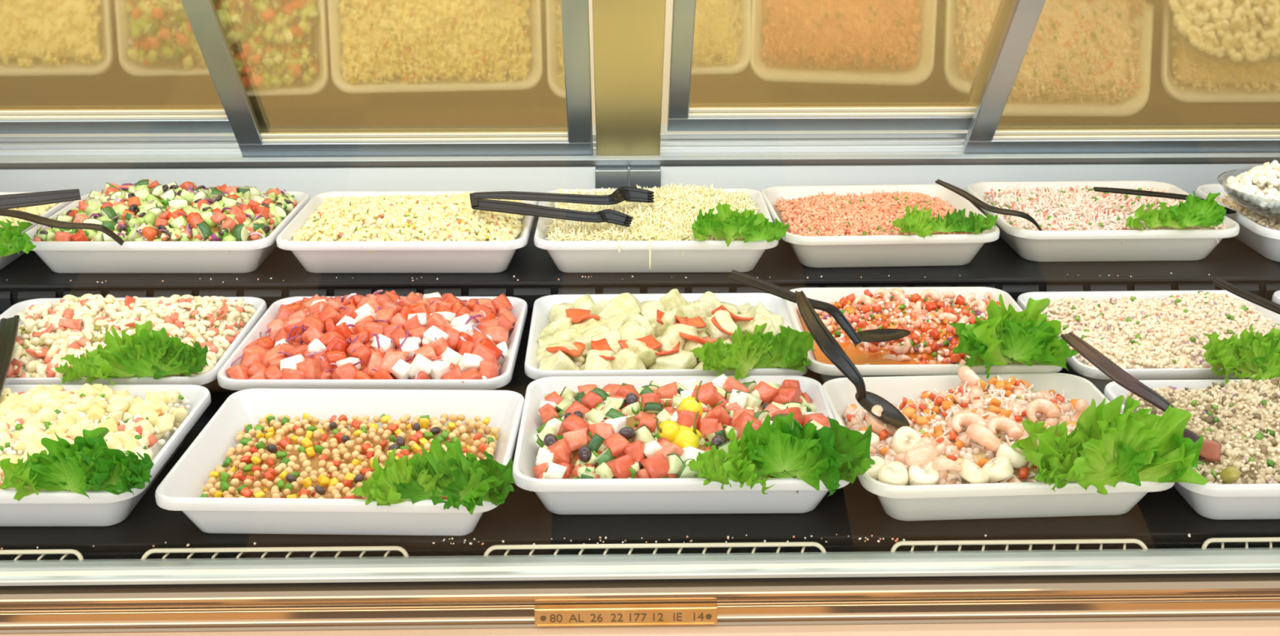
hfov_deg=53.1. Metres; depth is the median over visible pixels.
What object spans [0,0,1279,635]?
display case
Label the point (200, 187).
ring
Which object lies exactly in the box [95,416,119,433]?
potato cube
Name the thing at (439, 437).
pepper
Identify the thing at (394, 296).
tomato chunk
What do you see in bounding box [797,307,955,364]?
dressing
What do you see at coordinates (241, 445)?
chickpea
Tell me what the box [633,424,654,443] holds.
chunk
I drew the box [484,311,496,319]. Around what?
tomato chunk
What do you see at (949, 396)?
carrot dice
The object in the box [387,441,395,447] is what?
chickpea
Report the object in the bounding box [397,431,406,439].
chickpea
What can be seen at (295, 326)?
strip
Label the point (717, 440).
olive
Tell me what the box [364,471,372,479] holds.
chickpea
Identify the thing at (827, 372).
serving tray
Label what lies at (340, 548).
wire rack
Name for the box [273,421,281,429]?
chickpea
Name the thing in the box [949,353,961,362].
tomato dice
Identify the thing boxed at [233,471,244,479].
pepper
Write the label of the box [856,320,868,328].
tomato dice
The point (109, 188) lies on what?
tomato chunk
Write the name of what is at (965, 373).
shrimp
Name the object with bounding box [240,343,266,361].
tomato chunk
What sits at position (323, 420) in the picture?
chickpea
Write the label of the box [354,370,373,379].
tomato chunk
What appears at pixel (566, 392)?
chunk
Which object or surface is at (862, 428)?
carrot dice
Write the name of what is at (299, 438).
chickpea
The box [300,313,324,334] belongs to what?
tomato chunk
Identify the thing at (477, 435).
pepper
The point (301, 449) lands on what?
pepper
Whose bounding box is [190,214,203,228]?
tomato chunk
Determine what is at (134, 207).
ring
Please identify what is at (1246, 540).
wire rack
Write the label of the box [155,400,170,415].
potato cube
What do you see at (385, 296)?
tomato chunk
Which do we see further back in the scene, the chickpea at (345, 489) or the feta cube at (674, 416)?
the feta cube at (674, 416)
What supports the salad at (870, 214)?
in the serving tray at (940, 250)
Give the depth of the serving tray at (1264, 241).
2.01 m
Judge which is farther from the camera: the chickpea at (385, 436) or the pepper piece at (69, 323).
the pepper piece at (69, 323)
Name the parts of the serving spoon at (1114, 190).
handle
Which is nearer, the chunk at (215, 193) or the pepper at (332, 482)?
the pepper at (332, 482)
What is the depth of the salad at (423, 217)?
1.97 m
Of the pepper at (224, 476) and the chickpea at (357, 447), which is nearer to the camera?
the pepper at (224, 476)
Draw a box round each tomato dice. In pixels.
[839,296,848,306]
[845,293,855,302]
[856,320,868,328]
[860,304,870,312]
[863,288,873,297]
[870,342,879,345]
[871,306,881,312]
[889,350,897,355]
[896,324,906,329]
[910,293,920,302]
[910,332,919,342]
[916,360,925,364]
[924,301,937,311]
[928,328,939,338]
[929,340,940,351]
[936,301,945,309]
[943,305,955,314]
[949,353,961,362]
[954,294,965,305]
[955,312,960,322]
[960,306,970,315]
[968,315,976,324]
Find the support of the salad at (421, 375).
on the serving tray at (519, 310)
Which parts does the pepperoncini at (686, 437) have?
stem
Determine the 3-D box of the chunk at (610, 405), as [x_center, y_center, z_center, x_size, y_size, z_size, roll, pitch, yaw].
[-0.033,0.107,1.476,0.026,0.024,0.015,-8,22,-21]
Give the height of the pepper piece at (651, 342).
0.020 m
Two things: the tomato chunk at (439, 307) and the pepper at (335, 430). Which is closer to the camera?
the pepper at (335, 430)
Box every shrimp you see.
[813,308,822,314]
[822,315,831,326]
[826,324,833,332]
[853,294,872,306]
[865,404,895,436]
[870,445,876,453]
[874,288,892,301]
[882,354,896,359]
[888,288,906,302]
[890,287,904,293]
[890,317,907,324]
[893,337,911,354]
[895,354,911,361]
[911,309,924,324]
[912,435,946,456]
[913,300,921,315]
[920,288,940,302]
[931,456,961,471]
[937,312,957,323]
[939,291,955,301]
[950,411,987,432]
[957,315,968,324]
[957,364,988,391]
[964,293,975,309]
[965,422,1001,453]
[969,299,986,313]
[983,292,995,301]
[986,416,1023,440]
[1018,435,1038,445]
[1026,398,1061,422]
[1070,398,1089,422]
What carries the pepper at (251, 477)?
on the salad at (314, 460)
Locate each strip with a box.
[230,355,242,365]
[276,351,292,356]
[284,334,299,341]
[287,325,297,339]
[299,323,303,343]
[304,347,326,355]
[345,293,356,298]
[353,360,363,365]
[372,289,382,295]
[374,319,387,323]
[376,336,380,347]
[397,330,408,348]
[464,314,481,324]
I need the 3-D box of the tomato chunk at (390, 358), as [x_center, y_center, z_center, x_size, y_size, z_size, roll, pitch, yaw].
[-0.315,0.058,1.642,0.033,0.032,0.047,1,20,4]
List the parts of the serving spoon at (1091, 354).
handle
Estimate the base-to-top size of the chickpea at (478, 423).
0.010 m
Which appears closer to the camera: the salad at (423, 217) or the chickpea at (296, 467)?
the chickpea at (296, 467)
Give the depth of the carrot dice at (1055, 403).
1.50 m
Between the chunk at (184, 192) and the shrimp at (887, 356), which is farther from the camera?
the chunk at (184, 192)
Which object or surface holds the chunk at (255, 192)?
on the salad at (181, 233)
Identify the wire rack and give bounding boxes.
[0,548,83,559]
[140,546,408,559]
[483,541,826,555]
[890,538,1147,551]
[1201,537,1279,548]
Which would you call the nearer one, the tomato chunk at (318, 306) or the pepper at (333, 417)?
the pepper at (333, 417)
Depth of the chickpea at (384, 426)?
1.52 m
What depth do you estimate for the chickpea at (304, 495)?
1.35 m
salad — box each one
[0,202,59,227]
[0,384,190,490]
[6,293,256,384]
[32,182,297,252]
[202,420,500,499]
[248,300,504,379]
[291,192,523,253]
[532,382,812,493]
[544,182,759,269]
[573,314,745,369]
[773,189,982,236]
[817,293,1036,364]
[841,375,1075,485]
[981,183,1226,244]
[1040,290,1279,368]
[1123,376,1279,484]
[1215,192,1279,230]
[1226,160,1279,213]
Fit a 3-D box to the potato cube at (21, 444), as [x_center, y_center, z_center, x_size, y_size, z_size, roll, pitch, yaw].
[-0.673,0.140,1.407,0.027,0.021,0.020,0,20,1]
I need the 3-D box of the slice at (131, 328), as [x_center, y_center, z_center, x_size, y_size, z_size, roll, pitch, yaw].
[-0.685,0.013,1.723,0.013,0.006,0.021,6,21,16]
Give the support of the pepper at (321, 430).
on the salad at (314, 460)
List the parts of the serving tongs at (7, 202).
arm, arm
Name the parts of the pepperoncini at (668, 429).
stem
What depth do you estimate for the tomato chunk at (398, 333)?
1.68 m
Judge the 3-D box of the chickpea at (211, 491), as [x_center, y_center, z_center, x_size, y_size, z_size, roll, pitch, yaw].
[-0.458,0.186,1.374,0.009,0.010,0.009,-2,21,-7]
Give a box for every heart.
[535,340,577,364]
[537,335,560,347]
[538,350,581,370]
[539,317,573,337]
[547,302,574,323]
[552,328,582,342]
[554,306,571,320]
[563,342,588,364]
[569,317,606,334]
[570,324,610,350]
[573,293,595,314]
[582,349,615,369]
[589,299,609,315]
[591,328,622,352]
[597,292,642,318]
[603,315,630,329]
[610,347,646,369]
[617,320,647,340]
[617,338,659,368]
[627,312,655,338]
[639,300,666,323]
[648,348,697,369]
[654,306,679,337]
[655,330,686,351]
[659,288,688,317]
[662,323,698,336]
[682,300,716,323]
[682,336,704,360]
[693,361,711,368]
[697,291,721,305]
[705,309,738,338]
[715,301,737,314]
[723,338,732,344]
[734,312,754,332]
[737,302,751,314]
[744,315,777,335]
[746,302,773,317]
[754,313,783,333]
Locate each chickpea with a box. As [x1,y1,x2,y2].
[202,490,209,497]
[204,482,214,490]
[207,476,216,484]
[208,487,216,496]
[213,464,222,471]
[214,481,221,489]
[216,466,225,475]
[222,490,230,496]
[223,493,233,497]
[225,450,233,457]
[226,447,236,454]
[226,471,234,479]
[227,486,235,493]
[229,454,236,462]
[230,478,239,487]
[232,459,240,467]
[235,434,243,441]
[235,443,244,447]
[235,446,242,453]
[235,454,242,462]
[236,430,245,435]
[238,462,246,469]
[242,444,250,453]
[243,432,251,438]
[243,478,252,486]
[244,451,252,457]
[247,440,254,447]
[248,428,255,435]
[251,452,260,457]
[252,487,262,494]
[253,470,261,477]
[253,480,261,488]
[257,417,266,424]
[257,448,265,455]
[258,437,266,444]
[259,422,266,427]
[261,453,269,461]
[261,463,268,471]
[261,478,268,485]
[263,426,269,432]
[265,480,273,488]
[267,437,274,444]
[268,453,276,460]
[269,419,276,426]
[270,440,277,445]
[270,488,279,495]
[271,492,280,497]
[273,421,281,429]
[274,434,282,439]
[274,466,282,473]
[274,477,281,484]
[275,428,284,435]
[275,436,281,442]
[277,414,284,422]
[277,462,286,471]
[280,425,288,433]
[283,488,290,495]
[284,466,293,474]
[285,444,293,451]
[287,423,294,431]
[287,460,295,468]
[288,418,296,423]
[288,433,294,440]
[288,454,297,462]
[291,480,298,489]
[292,463,300,471]
[293,416,300,421]
[293,420,301,427]
[293,444,300,452]
[295,427,303,435]
[296,476,303,485]
[297,436,303,444]
[298,452,306,458]
[299,456,307,463]
[299,471,308,479]
[299,493,308,497]
[300,418,308,426]
[302,459,311,468]
[303,423,311,430]
[304,466,312,474]
[306,415,314,422]
[306,485,315,493]
[309,470,317,475]
[309,474,317,483]
[311,417,319,424]
[312,430,321,439]
[316,424,324,429]
[317,467,325,475]
[318,459,326,467]
[320,417,328,425]
[320,471,328,477]
[321,441,328,448]
[321,448,330,456]
[323,422,329,430]
[325,461,334,469]
[327,485,336,493]
[328,465,337,473]
[329,437,337,444]
[329,441,337,448]
[331,448,340,455]
[331,471,340,478]
[331,488,339,497]
[333,419,339,426]
[333,453,339,458]
[333,457,341,460]
[333,493,341,498]
[334,482,344,491]
[337,424,344,431]
[337,443,345,449]
[337,473,345,482]
[339,420,346,427]
[339,447,347,455]
[339,462,346,470]
[340,427,347,435]
[342,452,351,459]
[342,467,350,475]
[342,486,350,494]
[344,431,351,437]
[344,440,354,448]
[345,491,354,496]
[346,418,353,425]
[346,463,354,471]
[351,414,358,419]
[351,450,359,458]
[352,469,359,475]
[354,444,362,453]
[354,464,363,473]
[355,436,363,444]
[355,481,362,487]
[356,416,364,421]
[356,454,364,462]
[360,419,368,424]
[360,422,367,429]
[360,432,367,439]
[360,461,368,468]
[363,414,369,421]
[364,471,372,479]
[366,447,374,451]
[368,426,377,433]
[368,431,376,439]
[373,415,380,422]
[373,435,380,443]
[373,450,382,459]
[374,444,382,450]
[377,427,383,435]
[379,454,386,462]
[382,423,387,430]
[382,432,389,439]
[383,429,391,435]
[387,418,394,424]
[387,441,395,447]
[392,419,401,425]
[395,448,401,454]
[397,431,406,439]
[398,422,406,431]
[399,416,408,423]
[403,413,410,420]
[408,440,416,447]
[409,430,416,435]
[412,418,418,424]
[413,415,420,422]
[419,427,426,432]
[423,442,430,450]
[429,416,437,423]
[431,419,439,426]
[435,422,442,428]
[440,413,448,421]
[440,417,446,423]
[440,426,447,431]
[448,413,457,422]
[448,431,456,439]
[453,429,459,436]
[455,420,462,427]
[457,413,465,421]
[457,425,466,434]
[460,441,466,448]
[461,433,468,440]
[464,417,473,425]
[468,420,475,429]
[469,445,477,453]
[472,439,480,448]
[474,415,480,422]
[475,420,484,428]
[477,428,484,435]
[479,423,487,431]
[480,437,487,444]
[485,446,493,453]
[488,441,496,448]
[490,426,498,435]
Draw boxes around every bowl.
[855,391,910,427]
[856,328,910,342]
[1217,167,1279,221]
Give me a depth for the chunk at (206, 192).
2.05 m
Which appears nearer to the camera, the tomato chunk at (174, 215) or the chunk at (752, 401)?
the chunk at (752, 401)
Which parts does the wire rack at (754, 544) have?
rod, rod, rod, rod, rod, rod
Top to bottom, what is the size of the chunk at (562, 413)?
0.026 m
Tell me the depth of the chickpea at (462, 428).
1.51 m
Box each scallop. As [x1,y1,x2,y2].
[858,430,879,448]
[866,455,885,480]
[877,461,908,485]
[891,426,921,453]
[903,444,938,466]
[907,464,939,484]
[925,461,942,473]
[956,457,990,483]
[981,455,1013,482]
[995,443,1027,468]
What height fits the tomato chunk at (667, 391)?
0.025 m
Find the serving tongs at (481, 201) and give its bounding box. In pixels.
[469,186,653,226]
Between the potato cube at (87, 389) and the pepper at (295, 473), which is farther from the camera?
the potato cube at (87, 389)
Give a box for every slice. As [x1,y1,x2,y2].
[19,344,29,358]
[20,330,31,334]
[91,336,105,342]
[122,327,134,331]
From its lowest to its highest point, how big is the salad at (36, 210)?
0.063 m
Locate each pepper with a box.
[200,493,208,497]
[208,470,219,479]
[213,489,222,497]
[219,471,230,482]
[220,480,231,491]
[221,457,231,467]
[226,465,236,473]
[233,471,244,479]
[236,484,248,493]
[239,436,252,445]
[240,455,251,463]
[240,486,253,497]
[244,423,252,433]
[244,463,253,472]
[245,475,253,481]
[246,445,257,453]
[250,454,262,465]
[250,465,262,472]
[253,490,266,497]
[254,423,263,431]
[255,431,265,439]
[255,440,266,449]
[262,470,275,480]
[264,413,275,423]
[265,431,273,439]
[265,457,275,467]
[266,415,275,424]
[266,426,275,434]
[266,466,277,476]
[275,450,287,458]
[275,480,284,490]
[277,437,291,449]
[277,469,288,479]
[279,457,289,466]
[280,416,289,426]
[284,482,293,491]
[286,493,297,497]
[290,435,298,444]
[290,470,299,477]
[292,424,299,431]
[297,445,306,453]
[297,488,310,497]
[300,435,312,448]
[301,476,312,488]
[302,413,310,419]
[305,430,312,439]
[305,446,315,457]
[306,425,316,431]
[313,444,324,453]
[315,474,327,483]
[316,428,324,437]
[318,453,328,462]
[318,477,329,487]
[320,432,328,442]
[328,414,337,422]
[328,477,339,486]
[329,460,341,466]
[332,428,337,435]
[333,431,343,444]
[337,413,347,422]
[342,479,352,488]
[342,495,356,498]
[344,471,355,483]
[351,418,362,429]
[351,458,361,466]
[353,429,364,437]
[360,426,367,433]
[360,442,372,453]
[360,466,371,475]
[366,450,374,458]
[368,422,378,435]
[368,458,375,470]
[378,440,387,450]
[380,414,391,423]
[386,424,398,432]
[388,434,395,442]
[394,427,404,435]
[395,453,404,457]
[400,445,410,452]
[400,448,410,455]
[408,434,418,444]
[409,443,422,453]
[414,430,424,442]
[418,417,429,428]
[418,437,429,447]
[420,414,429,419]
[423,431,433,439]
[433,434,444,443]
[441,429,449,440]
[447,422,456,429]
[450,435,457,443]
[462,448,468,453]
[472,431,481,440]
[478,442,488,454]
[482,416,489,426]
[488,436,494,444]
[846,414,855,421]
[879,428,888,440]
[902,396,907,406]
[908,404,915,409]
[918,402,928,410]
[928,391,936,400]
[933,395,944,406]
[935,436,944,443]
[946,454,957,461]
[949,431,957,441]
[957,386,967,392]
[1014,380,1024,386]
[1014,414,1022,421]
[1018,466,1029,479]
[1021,408,1026,416]
[1050,399,1057,403]
[1055,393,1065,402]
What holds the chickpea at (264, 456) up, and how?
on the salad at (314, 460)
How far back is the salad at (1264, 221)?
2.07 m
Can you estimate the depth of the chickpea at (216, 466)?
1.42 m
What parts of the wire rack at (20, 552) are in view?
rod, rod, rod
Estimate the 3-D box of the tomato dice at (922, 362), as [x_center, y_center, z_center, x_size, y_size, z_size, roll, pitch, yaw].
[0.367,0.061,1.671,0.012,0.010,0.010,-3,21,-7]
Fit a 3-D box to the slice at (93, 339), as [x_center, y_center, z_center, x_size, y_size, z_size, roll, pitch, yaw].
[-0.719,0.028,1.696,0.020,0.006,0.012,5,21,13]
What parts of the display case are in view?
sliding door, mirror pane, sliding door, number plate, post, sill, kick panel, bumper moulding, sliding door, sliding door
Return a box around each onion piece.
[40,225,49,231]
[113,198,121,202]
[117,232,124,237]
[186,184,193,191]
[186,222,193,235]
[210,232,220,241]
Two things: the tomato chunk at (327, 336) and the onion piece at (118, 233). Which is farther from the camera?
the onion piece at (118, 233)
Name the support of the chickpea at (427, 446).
on the salad at (314, 460)
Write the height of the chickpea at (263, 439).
0.010 m
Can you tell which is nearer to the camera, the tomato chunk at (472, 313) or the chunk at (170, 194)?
the tomato chunk at (472, 313)
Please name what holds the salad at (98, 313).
in the serving tray at (210, 376)
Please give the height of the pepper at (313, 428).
0.011 m
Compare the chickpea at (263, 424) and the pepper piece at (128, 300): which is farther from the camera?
the pepper piece at (128, 300)
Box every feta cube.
[274,337,288,346]
[280,354,305,370]
[306,337,326,355]
[307,298,327,313]
[335,315,356,328]
[335,356,361,369]
[354,302,376,322]
[370,333,396,353]
[391,359,412,379]
[399,336,419,356]
[407,312,426,325]
[408,353,433,378]
[422,292,441,299]
[422,325,448,342]
[428,360,449,379]
[429,311,456,321]
[440,346,462,365]
[449,313,477,329]
[452,323,473,336]
[457,352,484,372]
[495,341,508,365]
[533,432,541,448]
[535,447,553,466]
[537,400,556,416]
[542,417,562,432]
[544,462,567,479]
[604,416,626,433]
[643,440,662,457]
[670,411,677,422]
[679,379,696,390]
[680,389,693,398]
[680,446,705,462]
[711,373,728,383]
[712,379,723,387]
[728,389,748,408]
[804,412,820,414]
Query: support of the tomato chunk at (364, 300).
on the salad at (421, 375)
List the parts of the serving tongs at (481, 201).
arm, arm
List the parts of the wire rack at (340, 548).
rod, rod, rod, rod, rod, rod, rod, rod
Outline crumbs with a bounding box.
[0,272,1209,549]
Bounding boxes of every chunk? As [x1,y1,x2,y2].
[54,231,74,241]
[56,214,73,222]
[68,209,78,219]
[71,229,89,241]
[72,213,88,222]
[78,201,88,212]
[82,217,102,231]
[88,190,101,199]
[90,199,101,204]
[93,194,99,199]
[98,194,111,201]
[100,201,112,208]
[100,205,118,222]
[102,182,119,193]
[102,220,117,230]
[102,231,117,241]
[105,186,121,194]
[110,182,121,189]
[110,191,122,199]
[112,201,126,206]
[120,185,132,188]
[120,208,134,220]
[124,212,136,220]
[128,185,135,192]
[128,195,141,208]
[133,189,150,200]
[135,179,148,187]
[136,222,146,234]
[142,203,157,211]
[142,226,157,241]
[147,207,164,217]
[148,180,159,188]
[150,184,163,197]
[155,217,168,227]
[157,210,170,220]
[159,188,175,200]
[166,181,178,186]
[167,208,187,219]
[168,199,188,209]
[168,215,187,228]
[178,182,197,190]
[180,188,190,197]
[186,212,201,225]
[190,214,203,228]
[191,188,208,194]
[191,190,208,202]
[195,221,213,239]
[196,199,209,209]
[200,211,213,221]
[208,186,217,197]
[209,211,227,225]
[210,207,222,213]
[211,189,226,200]
[220,183,227,191]
[220,217,237,232]
[224,186,237,195]
[224,197,236,207]
[225,194,243,202]
[225,204,242,214]
[225,364,249,379]
[231,224,249,241]
[233,210,245,224]
[235,196,243,205]
[236,186,254,192]
[237,204,253,212]
[239,351,266,367]
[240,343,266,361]
[241,190,249,195]
[245,336,264,347]
[247,199,260,207]
[247,360,267,376]
[248,186,261,195]
[248,367,267,379]
[252,195,265,203]
[252,207,269,214]
[252,222,264,231]
[254,205,268,219]
[255,336,273,350]
[260,198,273,205]
[262,342,285,366]
[262,364,283,379]
[266,187,281,195]
[266,318,284,336]
[267,356,286,369]
[269,330,278,346]
[273,328,294,344]
[274,204,287,219]
[274,304,297,319]
[279,342,295,351]
[281,368,304,379]
[284,315,305,327]
[284,321,303,339]
[284,343,308,357]
[286,299,302,305]
[286,302,302,311]
[288,309,306,320]
[296,307,308,313]
[296,358,322,379]
[297,310,319,323]
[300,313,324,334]
[300,323,323,345]
[301,297,309,306]
[302,293,320,308]
[307,300,327,313]
[311,354,333,372]
[319,302,342,325]
[320,295,329,300]
[320,331,346,346]
[324,318,335,332]
[325,295,350,306]
[325,336,350,352]
[326,350,346,368]
[327,298,344,311]
[331,362,359,379]
[332,321,353,339]
[337,303,356,312]
[339,307,357,319]
[344,294,364,306]
[344,296,355,306]
[346,339,364,356]
[349,329,368,344]
[350,346,371,366]
[352,315,374,334]
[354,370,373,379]
[355,296,372,308]
[364,320,388,342]
[365,293,377,299]
[366,351,382,377]
[367,298,381,313]
[369,346,385,358]
[373,367,394,379]
[375,293,394,305]
[375,306,395,324]
[380,351,408,373]
[381,299,402,315]
[382,323,402,338]
[384,290,399,302]
[389,312,407,324]
[390,325,408,347]
[397,295,416,306]
[399,305,413,319]
[402,314,420,331]
[405,291,422,302]
[407,325,427,342]
[408,302,430,319]
[409,302,430,310]
[414,344,437,361]
[415,292,423,298]
[417,297,431,306]
[424,325,445,330]
[425,312,452,328]
[427,297,443,304]
[428,300,452,312]
[429,336,448,355]
[435,302,455,313]
[440,293,461,301]
[440,364,462,379]
[442,293,466,306]
[443,326,459,351]
[450,300,463,315]
[456,306,471,316]
[456,331,472,351]
[457,340,475,355]
[457,367,482,382]
[461,299,467,305]
[466,298,479,310]
[468,311,484,323]
[471,303,493,315]
[471,330,496,345]
[471,342,498,365]
[476,297,492,304]
[477,317,498,333]
[479,360,498,378]
[480,337,502,360]
[482,301,497,317]
[483,325,508,346]
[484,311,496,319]
[491,293,512,311]
[496,306,516,325]
[497,314,514,333]
[536,426,556,443]
[537,403,560,423]
[544,391,563,404]
[545,437,573,464]
[555,397,573,412]
[557,413,589,435]
[560,386,577,399]
[560,401,573,417]
[562,426,588,451]
[564,400,590,416]
[573,391,585,404]
[577,384,597,394]
[580,471,596,478]
[581,390,602,410]
[586,432,604,453]
[587,422,614,441]
[591,386,609,401]
[594,447,616,464]
[594,462,613,478]
[601,383,621,394]
[603,400,617,416]
[604,396,626,408]
[604,408,625,418]
[604,432,630,457]
[605,453,635,478]
[614,384,640,398]
[622,440,647,464]
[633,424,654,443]
[636,413,657,432]
[639,386,654,395]
[640,392,661,410]
[640,453,669,478]
[641,384,659,390]
[644,401,662,414]
[648,380,661,386]
[653,439,684,457]
[656,381,678,399]
[666,453,683,473]
[675,381,688,394]
[675,458,699,478]
[676,409,701,429]
[691,382,718,407]
[697,417,718,439]
[702,404,732,425]
[706,429,726,443]
[715,385,726,399]
[717,440,732,459]
[722,375,749,392]
[724,425,737,437]
[726,391,742,400]
[728,410,760,427]
[732,408,754,422]
[733,421,761,439]
[742,381,755,392]
[745,392,762,408]
[746,406,759,412]
[752,380,778,403]
[754,409,768,421]
[763,403,780,416]
[770,413,795,427]
[771,385,799,404]
[771,401,788,409]
[771,406,804,426]
[781,379,799,387]
[782,401,801,408]
[802,413,829,427]
[807,418,822,430]
[808,402,816,412]
[1199,439,1222,462]
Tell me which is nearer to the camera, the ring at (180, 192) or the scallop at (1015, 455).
the scallop at (1015, 455)
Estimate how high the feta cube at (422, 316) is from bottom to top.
0.028 m
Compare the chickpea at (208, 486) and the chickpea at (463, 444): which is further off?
the chickpea at (463, 444)
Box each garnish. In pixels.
[0,218,36,256]
[0,426,154,500]
[54,320,208,386]
[350,438,516,514]
[686,411,875,495]
[689,323,815,380]
[691,202,789,247]
[891,203,997,239]
[947,293,1078,378]
[1010,395,1207,494]
[1125,190,1226,230]
[1201,324,1279,383]
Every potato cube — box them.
[0,400,17,408]
[0,405,13,416]
[0,418,8,433]
[0,430,13,448]
[1,387,11,395]
[4,408,22,426]
[6,392,22,404]
[12,406,33,415]
[12,434,34,452]
[18,390,35,397]
[19,423,40,437]
[20,447,38,459]
[21,417,39,428]
[30,389,52,403]
[31,430,53,447]
[34,405,57,422]
[37,446,48,454]
[40,396,57,408]
[48,384,66,391]
[48,424,66,435]
[51,391,70,399]
[61,408,78,420]
[65,423,85,440]
[75,395,95,412]
[76,382,101,397]
[86,403,105,422]
[92,383,103,390]
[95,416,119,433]
[99,384,116,394]
[105,400,129,414]
[106,410,123,422]
[106,437,124,448]
[112,431,139,443]
[115,390,130,395]
[115,394,134,405]
[127,402,146,414]
[134,418,155,434]
[134,447,153,461]
[140,399,148,407]
[145,391,156,399]
[153,413,173,434]
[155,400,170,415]
[170,407,187,423]
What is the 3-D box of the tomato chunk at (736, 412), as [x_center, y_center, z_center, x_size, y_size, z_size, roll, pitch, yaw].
[0.119,0.121,1.472,0.025,0.026,0.029,3,21,7]
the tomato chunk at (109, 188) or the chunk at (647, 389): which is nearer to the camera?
the chunk at (647, 389)
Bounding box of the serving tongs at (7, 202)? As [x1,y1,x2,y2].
[0,188,124,245]
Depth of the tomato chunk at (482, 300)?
1.86 m
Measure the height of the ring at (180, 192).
0.012 m
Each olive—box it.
[266,443,277,453]
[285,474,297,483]
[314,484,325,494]
[328,421,337,431]
[341,435,350,443]
[353,474,364,483]
[387,444,399,450]
[395,435,404,445]
[412,422,420,431]
[430,426,440,435]
[543,433,557,446]
[564,412,572,419]
[573,410,583,418]
[577,444,591,462]
[618,426,635,439]
[625,392,638,404]
[711,434,724,448]
[761,402,769,410]
[1219,466,1240,483]
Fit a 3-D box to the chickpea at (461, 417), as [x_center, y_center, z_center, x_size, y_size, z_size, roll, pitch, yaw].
[-0.215,0.120,1.542,0.009,0.009,0.009,-1,20,-2]
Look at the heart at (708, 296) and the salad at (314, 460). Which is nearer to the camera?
the salad at (314, 460)
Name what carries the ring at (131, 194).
on the salad at (181, 233)
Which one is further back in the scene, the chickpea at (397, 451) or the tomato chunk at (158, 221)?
the tomato chunk at (158, 221)
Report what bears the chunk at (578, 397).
on the salad at (633, 411)
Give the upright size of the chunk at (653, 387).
0.022 m
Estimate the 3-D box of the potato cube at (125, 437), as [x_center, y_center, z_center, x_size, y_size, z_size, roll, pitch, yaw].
[-0.577,0.137,1.434,0.026,0.026,0.020,5,21,13]
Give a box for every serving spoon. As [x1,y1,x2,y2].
[0,315,19,396]
[728,270,910,344]
[795,290,910,427]
[935,179,1042,231]
[1060,332,1204,459]
[1093,186,1236,213]
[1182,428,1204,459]
[1212,277,1279,314]
[1217,204,1236,213]
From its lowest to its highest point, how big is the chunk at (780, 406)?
0.022 m
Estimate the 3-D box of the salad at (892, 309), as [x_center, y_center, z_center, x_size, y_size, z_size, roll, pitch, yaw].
[0.377,0.023,1.762,0.295,0.076,0.266,0,20,-1]
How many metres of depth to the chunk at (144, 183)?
2.04 m
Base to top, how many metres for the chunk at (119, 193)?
0.020 m
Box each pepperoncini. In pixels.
[653,416,702,442]
[672,410,699,448]
[678,380,702,417]
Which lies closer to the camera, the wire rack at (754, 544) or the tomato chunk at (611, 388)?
the wire rack at (754, 544)
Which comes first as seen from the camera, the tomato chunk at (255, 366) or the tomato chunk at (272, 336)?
the tomato chunk at (255, 366)
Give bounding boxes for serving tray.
[0,191,74,270]
[0,296,266,391]
[0,384,211,526]
[26,191,310,273]
[155,388,524,535]
[217,296,527,391]
[275,191,538,273]
[512,375,849,514]
[524,293,808,379]
[533,188,778,272]
[760,183,999,267]
[783,286,1062,383]
[822,373,1174,520]
[966,180,1239,262]
[1017,289,1279,394]
[1103,378,1279,519]
[1195,183,1279,262]
[1271,289,1279,304]
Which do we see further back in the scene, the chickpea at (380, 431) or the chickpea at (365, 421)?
the chickpea at (365, 421)
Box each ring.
[39,230,48,234]
[93,213,102,218]
[118,223,128,231]
[128,192,134,197]
[129,204,138,215]
[138,212,146,217]
[157,224,167,232]
[161,184,168,191]
[165,229,175,236]
[169,184,178,189]
[177,190,182,195]
[196,185,205,189]
[202,206,211,211]
[214,195,222,201]
[217,227,228,235]
[262,202,270,208]
[264,225,271,233]
[284,198,293,204]
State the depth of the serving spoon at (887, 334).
1.65 m
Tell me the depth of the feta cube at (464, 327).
1.72 m
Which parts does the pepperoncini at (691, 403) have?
stem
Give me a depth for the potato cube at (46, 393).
1.51 m
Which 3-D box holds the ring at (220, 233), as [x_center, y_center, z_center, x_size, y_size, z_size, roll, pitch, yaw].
[-0.619,-0.128,1.902,0.016,0.009,0.015,13,24,31]
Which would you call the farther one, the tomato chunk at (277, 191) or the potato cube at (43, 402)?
the tomato chunk at (277, 191)
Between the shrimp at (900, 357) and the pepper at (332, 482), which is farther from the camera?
the shrimp at (900, 357)
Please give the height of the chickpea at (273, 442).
0.009 m
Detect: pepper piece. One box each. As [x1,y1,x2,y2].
[10,357,23,373]
[25,346,48,357]
[31,323,53,337]
[57,318,82,329]
[124,295,135,308]
[124,322,135,328]
[215,303,227,320]
[546,342,585,357]
[565,308,599,323]
[591,337,616,359]
[617,334,662,350]
[655,341,679,355]
[656,309,688,324]
[675,315,706,328]
[679,332,727,343]
[711,304,753,321]
[711,315,733,335]
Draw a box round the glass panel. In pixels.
[0,0,1279,126]
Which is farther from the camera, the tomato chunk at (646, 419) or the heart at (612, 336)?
the heart at (612, 336)
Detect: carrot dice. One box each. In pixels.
[859,426,868,431]
[879,445,890,455]
[902,406,916,418]
[906,399,914,404]
[915,416,928,426]
[920,393,929,398]
[921,431,934,437]
[934,430,943,437]
[941,400,953,410]
[944,394,955,402]
[975,379,986,391]
[975,457,989,467]
[987,376,997,384]
[987,404,1000,413]
[988,397,1001,407]
[995,380,1005,389]
[1000,409,1011,417]
[1004,376,1016,384]
[1020,378,1031,388]
[1048,389,1055,394]
[1053,402,1062,413]
[1066,420,1076,426]
[1069,399,1078,404]
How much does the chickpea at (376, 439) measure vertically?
0.009 m
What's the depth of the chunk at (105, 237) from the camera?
1.89 m

